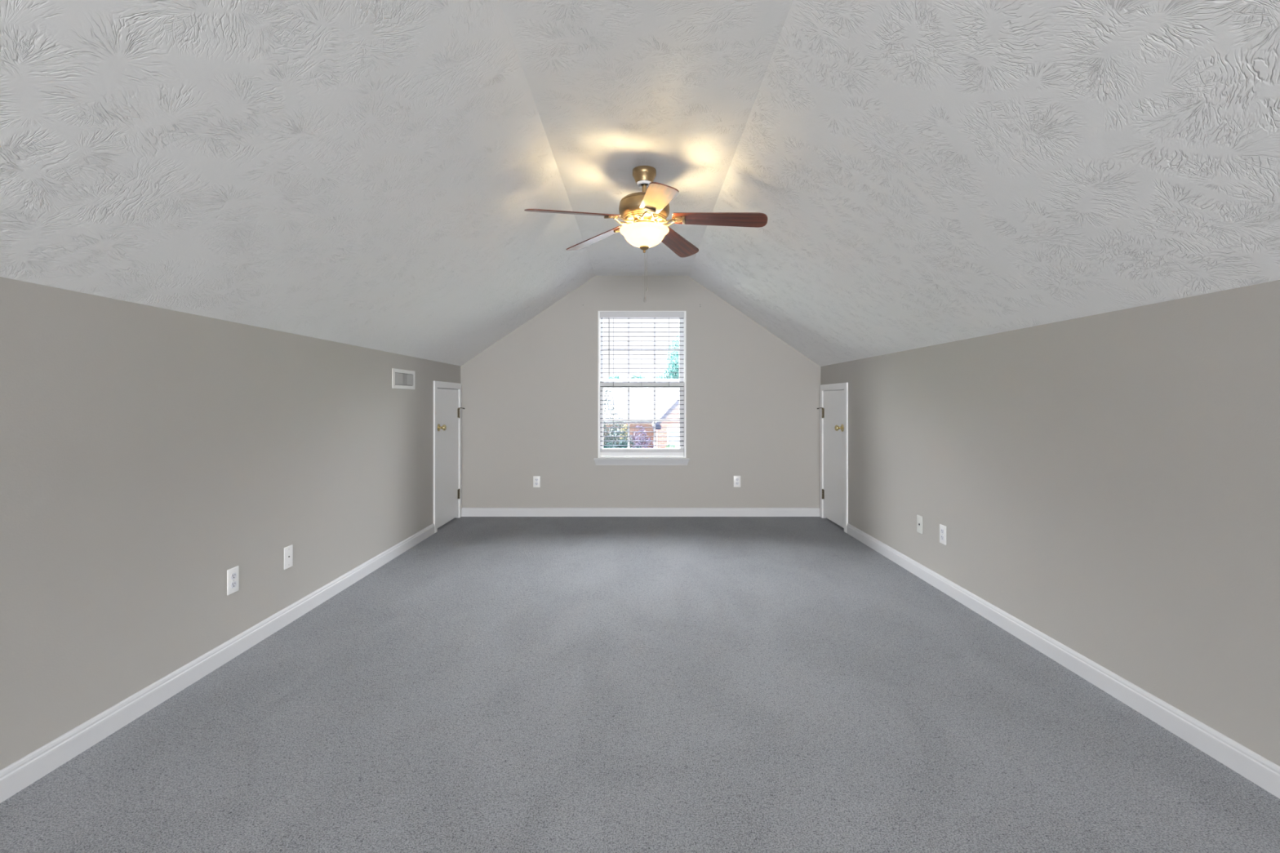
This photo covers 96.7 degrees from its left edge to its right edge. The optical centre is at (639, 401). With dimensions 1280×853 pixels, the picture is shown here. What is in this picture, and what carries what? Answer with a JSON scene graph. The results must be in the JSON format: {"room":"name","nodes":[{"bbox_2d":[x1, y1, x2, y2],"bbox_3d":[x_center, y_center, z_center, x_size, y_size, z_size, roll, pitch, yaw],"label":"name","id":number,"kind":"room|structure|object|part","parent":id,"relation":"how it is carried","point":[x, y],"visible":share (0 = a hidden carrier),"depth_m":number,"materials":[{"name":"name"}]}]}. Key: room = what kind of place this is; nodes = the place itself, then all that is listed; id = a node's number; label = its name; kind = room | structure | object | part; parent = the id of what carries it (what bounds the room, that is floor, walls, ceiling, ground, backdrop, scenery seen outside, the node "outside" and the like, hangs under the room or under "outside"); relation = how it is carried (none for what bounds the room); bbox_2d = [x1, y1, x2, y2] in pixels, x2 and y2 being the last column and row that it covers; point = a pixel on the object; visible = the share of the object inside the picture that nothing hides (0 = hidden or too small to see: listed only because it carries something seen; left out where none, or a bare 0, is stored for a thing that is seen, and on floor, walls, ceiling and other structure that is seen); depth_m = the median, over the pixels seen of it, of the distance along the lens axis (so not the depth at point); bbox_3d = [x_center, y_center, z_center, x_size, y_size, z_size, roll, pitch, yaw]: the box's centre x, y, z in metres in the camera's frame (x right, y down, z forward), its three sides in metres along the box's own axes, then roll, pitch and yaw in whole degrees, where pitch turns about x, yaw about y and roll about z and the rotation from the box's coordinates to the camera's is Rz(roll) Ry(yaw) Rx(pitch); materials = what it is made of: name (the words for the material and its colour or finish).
{"room":"empty attic room","nodes":[
{"label":"empty attic room","id":0,"kind":"room"},
{"bbox_2d":[0,276,460,770],"bbox_3d":[-1.970,0.399,-0.610,0.164,1.527,13.022,0,0,1],"label":"wall","id":1,"kind":"structure","parent":0,"point":[148,455],"depth_m":2.22,"materials":[{"name":"grey paint"}]},
{"bbox_2d":[0,523,435,803],"bbox_3d":[-1.885,1.118,-0.982,0.014,0.088,12.037,0,0,1],"label":"baseboard","id":2,"kind":"structure","parent":1,"relation":"attached to","point":[18,775],"depth_m":2.21,"materials":[{"name":"white paint"}]},
{"bbox_2d":[226,565,239,595],"bbox_3d":[-1.851,0.812,2.589,0.008,0.115,0.070,0,0,1],"label":"duplex outlet","id":3,"kind":"object","parent":1,"relation":"attached to","point":[233,574],"visible":1,"depth_m":2.58,"materials":[{"name":"white plastic"}]},
{"bbox_2d":[231,581,236,588],"bbox_3d":[-1.849,0.832,2.589,0.003,0.027,0.034,0,0,1],"label":"receptacle","id":4,"kind":"object","parent":3,"relation":"attached to","point":[233,584],"depth_m":2.59,"materials":[{"name":"white plastic"}]},
{"bbox_2d":[231,572,236,579],"bbox_3d":[-1.849,0.792,2.589,0.003,0.027,0.034,0,0,1],"label":"receptacle","id":5,"kind":"object","parent":3,"relation":"attached to","point":[233,575],"depth_m":2.59,"materials":[{"name":"white plastic"}]},
{"bbox_2d":[284,544,293,569],"bbox_3d":[-1.847,0.815,2.990,0.008,0.115,0.070,0,0,1],"label":"cable plate","id":6,"kind":"object","parent":1,"relation":"attached to","point":[288,551],"visible":1,"depth_m":2.99,"materials":[{"name":"white plastic"}]},
{"bbox_2d":[391,368,414,389],"bbox_3d":[-1.830,-0.176,4.420,0.014,0.150,0.412,0,0,1],"label":"air vent","id":7,"kind":"object","parent":1,"relation":"in","point":[403,379],"visible":1,"depth_m":4.39,"materials":[{"name":"white metal"}]},
{"bbox_2d":[433,380,464,533],"bbox_3d":[-1.846,0.487,5.401,0.182,1.350,0.730,0,0,1],"label":"door","id":8,"kind":"structure","parent":1,"relation":"in","point":[447,407],"depth_m":5.37,"materials":[{"name":"white paint"}]},
{"bbox_3d":[-1.785,0.232,5.153,0.056,0.054,0.054,0,0,1],"label":"knob","id":9,"kind":"part","parent":8,"relation":"part of","materials":[{"name":"gold metal"}]},
{"bbox_2d":[0,0,1279,366],"bbox_3d":[0.019,-0.891,-0.610,4.186,1.063,13.020,0,0,0],"label":"ceiling","id":10,"kind":"structure","parent":0,"point":[362,173],"depth_m":1.97,"materials":[{"name":"white paint"}]},
{"bbox_2d":[524,165,767,302],"bbox_3d":[0.047,-0.918,3.119,1.270,0.730,1.260,0,0,0],"label":"ceiling fan","id":11,"kind":"object","parent":10,"relation":"hanging from","point":[644,213],"visible":1,"depth_m":3.08,"materials":[{"name":"brown wood"}]},
{"bbox_3d":[-0.347,-0.987,2.971,0.510,0.006,0.137,-5,16,-26],"label":"blade","id":12,"kind":"part","parent":11,"relation":"part of","materials":[{"name":"brown wood"}]},
{"bbox_3d":[-0.261,-0.989,3.448,0.510,0.006,0.137,-6,10,46],"label":"blade","id":13,"kind":"part","parent":11,"relation":"part of","materials":[{"name":"brown wood"}]},
{"bbox_3d":[0.024,-0.908,3.150,0.274,0.100,0.274,0,0,0],"label":"lamp shade","id":14,"kind":"part","parent":11,"relation":"part of","materials":[{"name":"beige glass"}]},
{"bbox_3d":[0.038,-0.739,3.144,0.002,0.202,0.002,0,0,-30],"label":"pull chain","id":15,"kind":"part","parent":11,"relation":"part of","materials":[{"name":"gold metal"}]},
{"bbox_3d":[0.080,-0.978,2.742,0.137,0.006,0.510,14,4,-9],"label":"blade","id":16,"kind":"part","parent":11,"relation":"part of","materials":[{"name":"brown wood"}]},
{"bbox_3d":[0.219,-0.987,3.513,0.137,0.006,0.510,-16,-12,26],"label":"blade","id":17,"kind":"part","parent":11,"relation":"part of","materials":[{"name":"brown wood"}]},
{"bbox_3d":[0.430,-0.988,3.077,0.510,0.006,0.137,5,-13,10],"label":"blade","id":18,"kind":"part","parent":11,"relation":"part of","materials":[{"name":"brown wood"}]},
{"bbox_2d":[0,516,1279,852],"bbox_3d":[0.019,1.192,-0.610,4.186,0.060,13.020,0,0,0],"label":"floor","id":19,"kind":"structure","parent":0,"point":[496,684],"depth_m":2.00,"materials":[{"name":"grey carpet"}]},
{"bbox_2d":[460,275,820,516],"bbox_3d":[0.006,-0.060,5.840,3.659,2.445,0.120,0,0,0],"label":"wall","id":20,"kind":"structure","parent":0,"point":[530,399],"depth_m":5.78,"materials":[{"name":"grey paint"}]},
{"bbox_2d":[533,475,540,487],"bbox_3d":[-1.049,0.810,5.776,0.070,0.115,0.008,0,0,0],"label":"duplex outlet","id":21,"kind":"object","parent":20,"relation":"attached to","point":[536,479],"visible":1,"depth_m":5.77,"materials":[{"name":"white plastic"}]},
{"bbox_2d":[461,507,819,516],"bbox_3d":[0.006,1.118,5.773,3.629,0.088,0.014,0,0,0],"label":"baseboard","id":22,"kind":"structure","parent":20,"relation":"attached to","point":[466,512],"depth_m":5.77,"materials":[{"name":"white paint"}]},
{"bbox_2d":[593,311,689,465],"bbox_3d":[0.017,-0.142,5.813,0.966,1.565,0.170,0,0,0],"label":"window","id":23,"kind":"structure","parent":20,"relation":"in","point":[604,458],"depth_m":5.83,"materials":[{"name":"white paint"}]},
{"bbox_2d":[600,311,684,452],"bbox_3d":[0.021,-0.203,5.800,0.856,1.429,0.060,0,0,0],"label":"window blind","id":24,"kind":"object","parent":23,"relation":"attached to","point":[602,314],"visible":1,"depth_m":5.78,"materials":[{"name":"white paint"}]},
{"bbox_3d":[-0.272,-0.195,5.806,0.002,1.337,0.049,0,0,0],"label":"ladder cord","id":25,"kind":"part","parent":24,"relation":"part of","materials":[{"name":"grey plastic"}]},
{"bbox_3d":[0.021,0.493,5.806,0.850,0.038,0.044,0,0,0],"label":"rail","id":26,"kind":"part","parent":24,"relation":"part of","materials":[{"name":"white paint"}]},
{"bbox_3d":[0.297,-0.195,5.806,0.002,1.337,0.049,0,0,0],"label":"ladder cord","id":27,"kind":"part","parent":24,"relation":"part of","materials":[{"name":"white fabric"}]},
{"bbox_3d":[0.021,-0.536,5.879,0.858,0.761,0.030,0,0,0],"label":"sash","id":28,"kind":"part","parent":23,"relation":"part of","materials":[{"name":"white plastic"}]},
{"bbox_3d":[0.021,0.175,5.847,0.858,0.761,0.030,0,0,0],"label":"sash","id":29,"kind":"part","parent":23,"relation":"part of","materials":[{"name":"white plastic"}]},
{"bbox_2d":[733,475,740,487],"bbox_3d":[0.986,0.807,5.776,0.070,0.115,0.008,0,0,0],"label":"duplex outlet","id":30,"kind":"object","parent":20,"relation":"attached to","point":[736,478],"visible":1,"depth_m":5.77,"materials":[{"name":"white plastic"}]},
{"bbox_2d":[820,280,1279,766],"bbox_3d":[1.996,0.401,-0.610,0.165,1.522,13.022,0,0,-1],"label":"wall","id":31,"kind":"structure","parent":0,"point":[1108,483],"depth_m":2.25,"materials":[{"name":"grey paint"}]},
{"bbox_2d":[817,382,848,533],"bbox_3d":[1.860,0.494,5.401,0.182,1.335,0.722,0,0,-1],"label":"door","id":32,"kind":"structure","parent":31,"relation":"in","point":[833,397],"depth_m":5.39,"materials":[{"name":"white paint"}]},
{"bbox_3d":[1.799,0.236,5.165,0.056,0.054,0.054,0,0,-1],"label":"knob","id":33,"kind":"part","parent":32,"relation":"part of","materials":[{"name":"gold metal"}]},
{"bbox_2d":[916,515,923,533],"bbox_3d":[1.856,0.812,3.775,0.008,0.115,0.070,0,0,-1],"label":"cable plate","id":34,"kind":"object","parent":31,"relation":"attached to","point":[919,518],"visible":1,"depth_m":3.76,"materials":[{"name":"white plastic"}]},
{"bbox_2d":[939,524,946,545],"bbox_3d":[1.860,0.814,3.494,0.008,0.115,0.070,0,0,-1],"label":"duplex outlet","id":35,"kind":"object","parent":31,"relation":"attached to","point":[942,528],"visible":1,"depth_m":3.49,"materials":[{"name":"white plastic"}]},
{"bbox_2d":[846,523,1279,799],"bbox_3d":[1.911,1.118,-0.980,0.014,0.088,12.041,0,0,-1],"label":"baseboard","id":36,"kind":"structure","parent":31,"relation":"attached to","point":[1247,763],"depth_m":2.23,"materials":[{"name":"white paint"}]},
{"label":"outside","id":37,"kind":"structure","parent":0,"visible":0},
{"bbox_3d":[0.000,3.362,54.950,90.000,0.200,80.100,0,0,0],"label":"lawn","id":38,"kind":"structure","parent":37,"visible":0},
{"bbox_2d":[608,373,621,378],"bbox_3d":[-1.895,0.515,44.987,1.749,5.502,1.690,0,0,0],"label":"tree","id":39,"kind":"object","parent":38,"relation":"on","point":[616,375],"visible":0.08,"depth_m":44.83,"materials":[{"name":"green plant"}]},
{"bbox_2d":[603,439,631,448],"bbox_3d":[-0.866,2.144,15.811,1.168,2.241,1.222,0,0,38],"label":"bush","id":40,"kind":"object","parent":38,"relation":"on","point":[611,442],"visible":0.02,"depth_m":15.71,"materials":[{"name":"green plant"}]},
{"bbox_2d":[603,387,634,448],"bbox_3d":[-1.115,1.331,17.992,1.894,3.883,1.902,0,0,0],"label":"conifer","id":41,"kind":"object","parent":38,"relation":"on","point":[605,438],"visible":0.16,"depth_m":17.84,"materials":[{"name":"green plant"}]},
{"bbox_2d":[619,424,627,439],"bbox_3d":[-0.626,2.065,22.909,0.454,2.398,0.427,0,0,0],"label":"shrub","id":42,"kind":"object","parent":38,"relation":"on","point":[624,424],"visible":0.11,"depth_m":22.83,"materials":[{"name":"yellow plant"}]},
{"bbox_2d":[629,373,644,378],"bbox_3d":[-0.190,0.477,45.019,1.582,5.578,1.618,0,0,23],"label":"tree","id":43,"kind":"object","parent":38,"relation":"on","point":[637,374],"visible":0.06,"depth_m":44.81,"materials":[{"name":"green plant"}]},
{"bbox_2d":[603,378,679,448],"bbox_3d":[-1.115,0.292,28.020,16.570,5.940,13.960,0,0,0],"label":"brick house","id":44,"kind":"structure","parent":38,"relation":"on","point":[617,391],"depth_m":24.49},
{"bbox_3d":[1.585,1.662,21.495,0.970,1.260,0.030,0,0,0],"label":"pane","id":45,"kind":"part","parent":44,"relation":"part of","materials":[{"name":"blue"}]},
{"bbox_2d":[630,424,653,448],"bbox_3d":[0.021,2.066,21.907,1.203,2.397,0.888,0,0,0],"label":"shrub","id":46,"kind":"object","parent":38,"relation":"on","point":[636,438],"visible":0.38,"depth_m":21.86,"materials":[{"name":"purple plant"}]},
{"bbox_2d":[653,374,663,378],"bbox_3d":[1.646,0.533,44.989,1.745,5.465,1.736,0,0,0],"label":"tree","id":47,"kind":"object","parent":38,"relation":"on","point":[660,375],"visible":0.04,"depth_m":44.89,"materials":[{"name":"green plant"}]},
{"bbox_2d":[665,444,675,448],"bbox_3d":[1.116,2.398,20.903,0.557,1.732,0.551,0,0,0],"label":"plant","id":48,"kind":"object","parent":38,"relation":"on","point":[667,446],"visible":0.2,"depth_m":20.85,"materials":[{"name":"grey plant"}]},
{"bbox_2d":[663,334,679,378],"bbox_3d":[3.588,-0.698,36.967,4.263,7.925,3.129,0,0,3],"label":"leafy tree","id":49,"kind":"object","parent":38,"relation":"on","point":[672,357],"visible":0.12,"depth_m":36.64,"materials":[{"name":"green plant"}]}
]}

